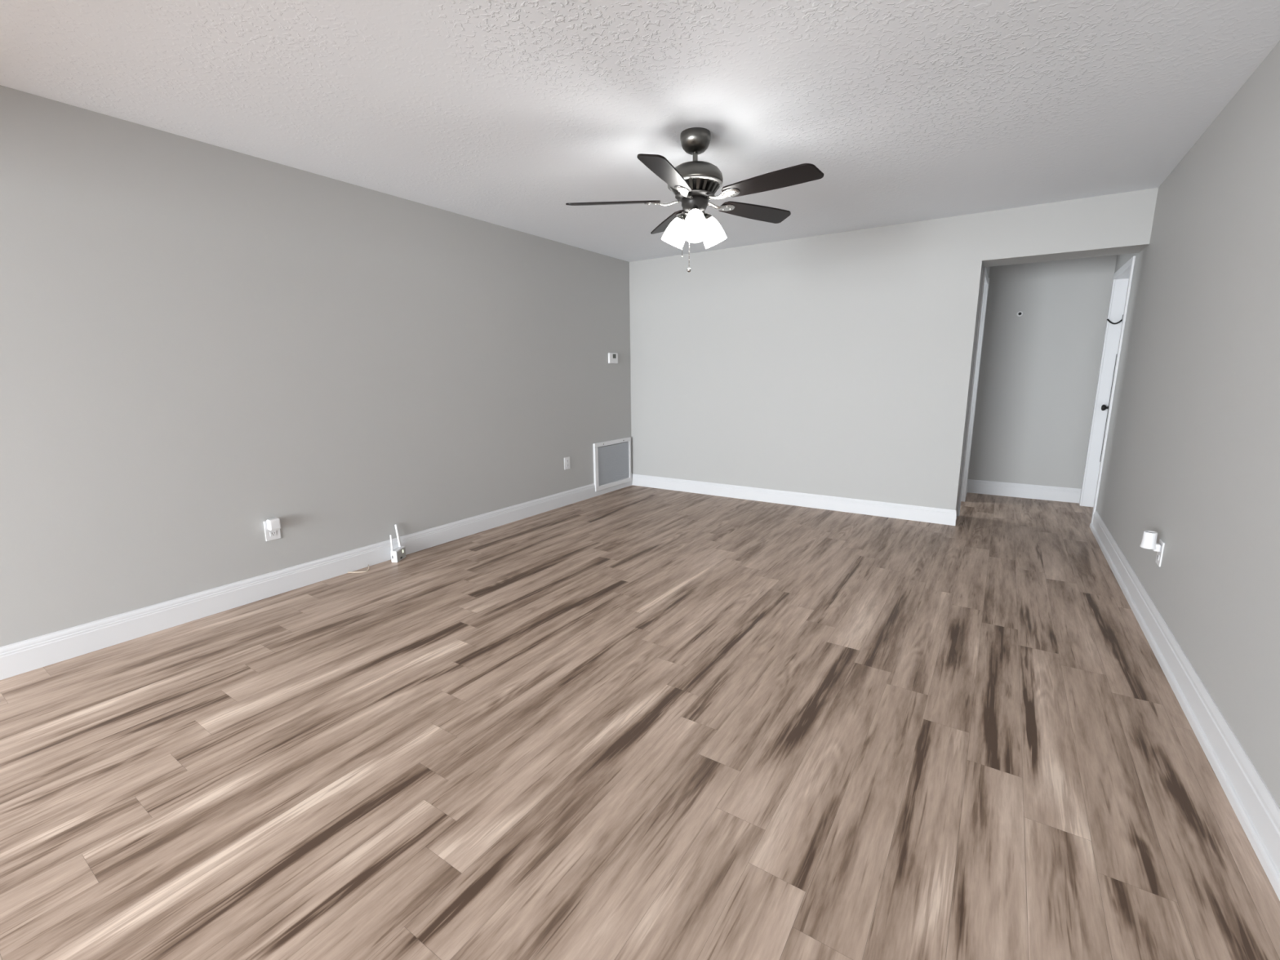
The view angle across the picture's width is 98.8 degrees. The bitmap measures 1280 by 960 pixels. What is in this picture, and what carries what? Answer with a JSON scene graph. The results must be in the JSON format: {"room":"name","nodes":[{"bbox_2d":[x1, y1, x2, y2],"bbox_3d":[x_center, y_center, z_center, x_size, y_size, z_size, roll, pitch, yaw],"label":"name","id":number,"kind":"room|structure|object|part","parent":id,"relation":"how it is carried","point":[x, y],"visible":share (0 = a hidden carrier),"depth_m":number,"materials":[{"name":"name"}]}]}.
{"room":"empty living room","nodes":[
{"label":"empty living room","id":0,"kind":"room"},
{"bbox_2d":[0,84,631,647],"bbox_3d":[-1.399,-0.773,4.307,0.120,2.440,5.194,7,13,33],"label":"wall","id":1,"kind":"structure","parent":0,"point":[202,344],"depth_m":3.02,"materials":[{"name":"grey paint"}]},
{"bbox_2d":[263,520,280,541],"bbox_3d":[-2.155,0.293,3.217,0.009,0.120,0.080,7,13,33],"label":"wall outlet","id":2,"kind":"object","parent":1,"relation":"attached to","point":[275,534],"visible":0.66,"depth_m":3.21,"materials":[{"name":"white plastic"}]},
{"bbox_2d":[269,530,276,536],"bbox_3d":[-2.152,0.315,3.220,0.003,0.028,0.034,7,13,33],"label":"receptacle","id":3,"kind":"object","parent":2,"relation":"attached to","point":[272,533],"depth_m":3.22,"materials":[{"name":"white plastic"}]},
{"bbox_2d":[266,517,280,530],"bbox_3d":[-2.133,0.257,3.197,0.041,0.063,0.058,7,13,33],"label":"plug adapter","id":4,"kind":"object","parent":2,"relation":"attached to","point":[273,524],"visible":1,"depth_m":3.18,"materials":[{"name":"white plastic"}]},
{"bbox_2d":[0,472,631,679],"bbox_3d":[-1.429,0.391,4.347,0.016,0.140,4.873,7,13,33],"label":"baseboard","id":5,"kind":"structure","parent":1,"relation":"attached to","point":[32,654],"depth_m":3.09,"materials":[{"name":"white paint"}]},
{"bbox_2d":[564,456,569,469],"bbox_3d":[-0.711,-0.164,5.360,0.009,0.120,0.080,7,13,33],"label":"wall outlet","id":6,"kind":"object","parent":1,"relation":"attached to","point":[566,460],"visible":1,"depth_m":5.35,"materials":[{"name":"white plastic"}]},
{"bbox_2d":[592,436,631,491],"bbox_3d":[-0.291,-0.182,5.985,0.030,0.508,0.660,7,13,33],"label":"air vent","id":7,"kind":"object","parent":1,"relation":"in","point":[612,458],"visible":1,"depth_m":5.96,"materials":[{"name":"white plastic"}]},
{"bbox_3d":[-0.287,-0.184,5.999,0.014,0.408,0.561,7,13,33],"label":"filter panel","id":8,"kind":"part","parent":7,"relation":"part of","materials":[{"name":"grey metal"}]},
{"bbox_2d":[608,352,617,363],"bbox_3d":[-0.285,-1.286,5.797,0.024,0.110,0.152,7,13,33],"label":"thermostat","id":9,"kind":"object","parent":1,"relation":"attached to","point":[612,357],"visible":1,"depth_m":5.78,"materials":[{"name":"white plastic"}]},
{"bbox_2d":[0,484,1279,959],"bbox_3d":[-1.745,0.985,1.860,7.700,0.060,12.712,7,13,33],"label":"floor","id":10,"kind":"structure","parent":0,"point":[630,722],"depth_m":1.84,"materials":[{"name":"laminate"}]},
{"bbox_2d":[347,564,368,573],"bbox_3d":[-1.848,0.597,3.645,0.088,0.015,0.144,7,13,33],"label":"cable","id":11,"kind":"object","parent":10,"relation":"on","point":[368,565],"visible":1,"depth_m":3.61,"materials":[{"name":"beige plastic"}]},
{"bbox_2d":[389,524,405,562],"bbox_3d":[-1.701,0.441,3.839,0.057,0.242,0.128,0,11,4],"label":"router","id":12,"kind":"object","parent":10,"relation":"on","point":[398,553],"visible":1,"depth_m":3.83,"materials":[{"name":"white plastic"}]},
{"bbox_3d":[-1.674,0.521,3.854,0.002,0.068,0.114,0,11,4],"label":"panel","id":13,"kind":"part","parent":12,"relation":"part of","materials":[{"name":"white plastic"}]},
{"bbox_2d":[0,0,1279,262],"bbox_3d":[-1.775,-1.478,1.381,7.720,0.080,12.752,7,13,33],"label":"ceiling","id":14,"kind":"structure","parent":0,"point":[508,113],"depth_m":2.30,"materials":[{"name":"white paint"}]},
{"bbox_2d":[565,127,823,271],"bbox_3d":[0.303,-1.390,2.760,1.234,0.661,1.249,7,13,33],"label":"ceiling fan","id":15,"kind":"object","parent":14,"relation":"hanging from","point":[695,183],"visible":1,"depth_m":2.69,"materials":[{"name":"black metal"}]},
{"bbox_3d":[-0.136,-1.422,2.817,0.480,0.008,0.132,0,24,4],"label":"blade","id":16,"kind":"part","parent":15,"relation":"part of","materials":[{"name":"black wood"}]},
{"bbox_3d":[0.121,-1.344,2.410,0.132,0.008,0.480,17,17,19],"label":"blade","id":17,"kind":"part","parent":15,"relation":"part of","materials":[{"name":"black wood"}]},
{"bbox_3d":[0.179,-1.496,3.182,0.132,0.008,0.480,-16,14,-11],"label":"blade","id":18,"kind":"part","parent":15,"relation":"part of","materials":[{"name":"black wood"}]},
{"bbox_3d":[0.181,-1.291,2.877,0.140,0.155,0.120,7,13,33],"label":"lamp shade","id":19,"kind":"part","parent":15,"relation":"part of","materials":[{"name":"white glass"}]},
{"bbox_3d":[0.222,-1.357,2.837,0.065,0.056,0.058,7,13,33],"label":"lamp arm","id":20,"kind":"part","parent":15,"relation":"part of","materials":[{"name":"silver metal"}]},
{"bbox_3d":[0.275,-1.280,2.711,0.054,0.084,0.063,7,13,33],"label":"bulb","id":21,"kind":"part","parent":15,"relation":"part of","materials":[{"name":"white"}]},
{"bbox_3d":[0.275,-1.256,2.696,0.126,0.155,0.136,7,13,33],"label":"lamp shade","id":22,"kind":"part","parent":15,"relation":"part of","materials":[{"name":"white glass"}]},
{"bbox_3d":[0.342,-1.356,2.829,0.058,0.056,0.064,7,13,33],"label":"lamp arm","id":23,"kind":"part","parent":15,"relation":"part of","materials":[{"name":"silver metal"}]},
{"bbox_3d":[0.388,-1.290,2.864,0.126,0.155,0.136,7,13,33],"label":"lamp shade","id":24,"kind":"part","parent":15,"relation":"part of","materials":[{"name":"white glass"}]},
{"bbox_3d":[0.631,-1.464,3.000,0.479,0.008,0.132,-7,0,-31],"label":"blade","id":25,"kind":"part","parent":15,"relation":"part of","materials":[{"name":"black wood"}]},
{"bbox_3d":[0.595,-1.370,2.523,0.480,0.008,0.132,9,1,39],"label":"blade","id":26,"kind":"part","parent":15,"relation":"part of","materials":[{"name":"black wood"}]},
{"bbox_2d":[629,187,1158,519],"bbox_3d":[1.748,-0.961,5.120,4.217,2.440,0.337,7,13,33],"label":"wall","id":27,"kind":"structure","parent":0,"point":[837,364],"depth_m":4.91,"materials":[{"name":"grey paint"}]},
{"bbox_2d":[631,473,956,525],"bbox_3d":[1.266,0.155,5.454,3.272,0.130,0.016,7,13,33],"label":"baseboard","id":28,"kind":"structure","parent":27,"relation":"attached to","point":[913,513],"depth_m":5.24,"materials":[{"name":"white paint"}]},
{"bbox_2d":[957,266,990,510],"bbox_3d":[3.077,-0.978,5.146,0.120,2.440,1.175,7,13,33],"label":"wall","id":29,"kind":"structure","parent":0,"point":[988,268],"depth_m":5.00,"materials":[{"name":"grey paint"}]},
{"bbox_2d":[957,266,989,515],"bbox_3d":[2.968,-0.771,4.996,0.142,2.095,0.725,7,13,33],"label":"door frame","id":30,"kind":"structure","parent":29,"relation":"in","point":[985,282],"depth_m":5.09,"materials":[{"name":"white paint"}]},
{"bbox_2d":[968,254,1116,488],"bbox_3d":[3.339,-1.096,5.738,2.577,2.440,0.120,7,13,33],"label":"wall","id":31,"kind":"structure","parent":0,"point":[1039,368],"depth_m":5.32,"materials":[{"name":"grey paint"}]},
{"bbox_2d":[1016,311,1022,316],"bbox_3d":[3.683,-1.611,5.320,0.052,0.052,0.014,7,13,33],"label":"wall sensor","id":32,"kind":"object","parent":31,"relation":"attached to","point":[1020,313],"visible":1,"depth_m":5.32,"materials":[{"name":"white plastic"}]},
{"bbox_2d":[967,479,1081,502],"bbox_3d":[3.855,0.108,5.552,0.955,0.140,0.016,7,13,33],"label":"baseboard","id":33,"kind":"structure","parent":31,"relation":"attached to","point":[980,486],"depth_m":5.53,"materials":[{"name":"white paint"}]},
{"bbox_2d":[1096,40,1279,807],"bbox_3d":[0.872,0.071,-0.085,0.160,2.440,12.512,7,13,33],"label":"wall","id":34,"kind":"structure","parent":0,"point":[1192,458],"depth_m":2.20,"materials":[{"name":"grey paint"}]},
{"bbox_2d":[1079,255,1135,524],"bbox_3d":[4.002,-0.706,4.619,0.181,2.095,0.943,7,13,33],"label":"door","id":35,"kind":"structure","parent":34,"relation":"in","point":[1122,277],"depth_m":4.92,"materials":[{"name":"white paint"}]},
{"bbox_3d":[4.193,-0.651,4.939,0.065,0.060,0.060,7,13,33],"label":"knob","id":36,"kind":"part","parent":35,"relation":"part of","materials":[{"name":"black metal"}]},
{"bbox_3d":[4.183,-1.409,4.826,0.027,0.079,0.127,-10,15,-40],"label":"chain","id":37,"kind":"part","parent":35,"relation":"part of","materials":[{"name":"black metal"}]},
{"bbox_2d":[1155,538,1164,566],"bbox_3d":[2.514,0.351,2.655,0.009,0.120,0.080,7,13,33],"label":"wall outlet","id":38,"kind":"object","parent":34,"relation":"attached to","point":[1159,554],"visible":0.83,"depth_m":2.64,"materials":[{"name":"white plastic"}]},
{"bbox_2d":[1139,530,1160,551],"bbox_3d":[2.470,0.296,2.652,0.073,0.091,0.060,7,13,33],"label":"air freshener","id":39,"kind":"object","parent":38,"relation":"attached to","point":[1148,541],"visible":1,"depth_m":2.64,"materials":[{"name":"white plastic"}]},
{"bbox_2d":[1089,509,1279,900],"bbox_3d":[0.539,1.265,-0.220,0.012,0.155,11.528,7,13,33],"label":"baseboard","id":40,"kind":"structure","parent":34,"relation":"attached to","point":[1264,811],"depth_m":1.88,"materials":[{"name":"white paint"}]}
]}

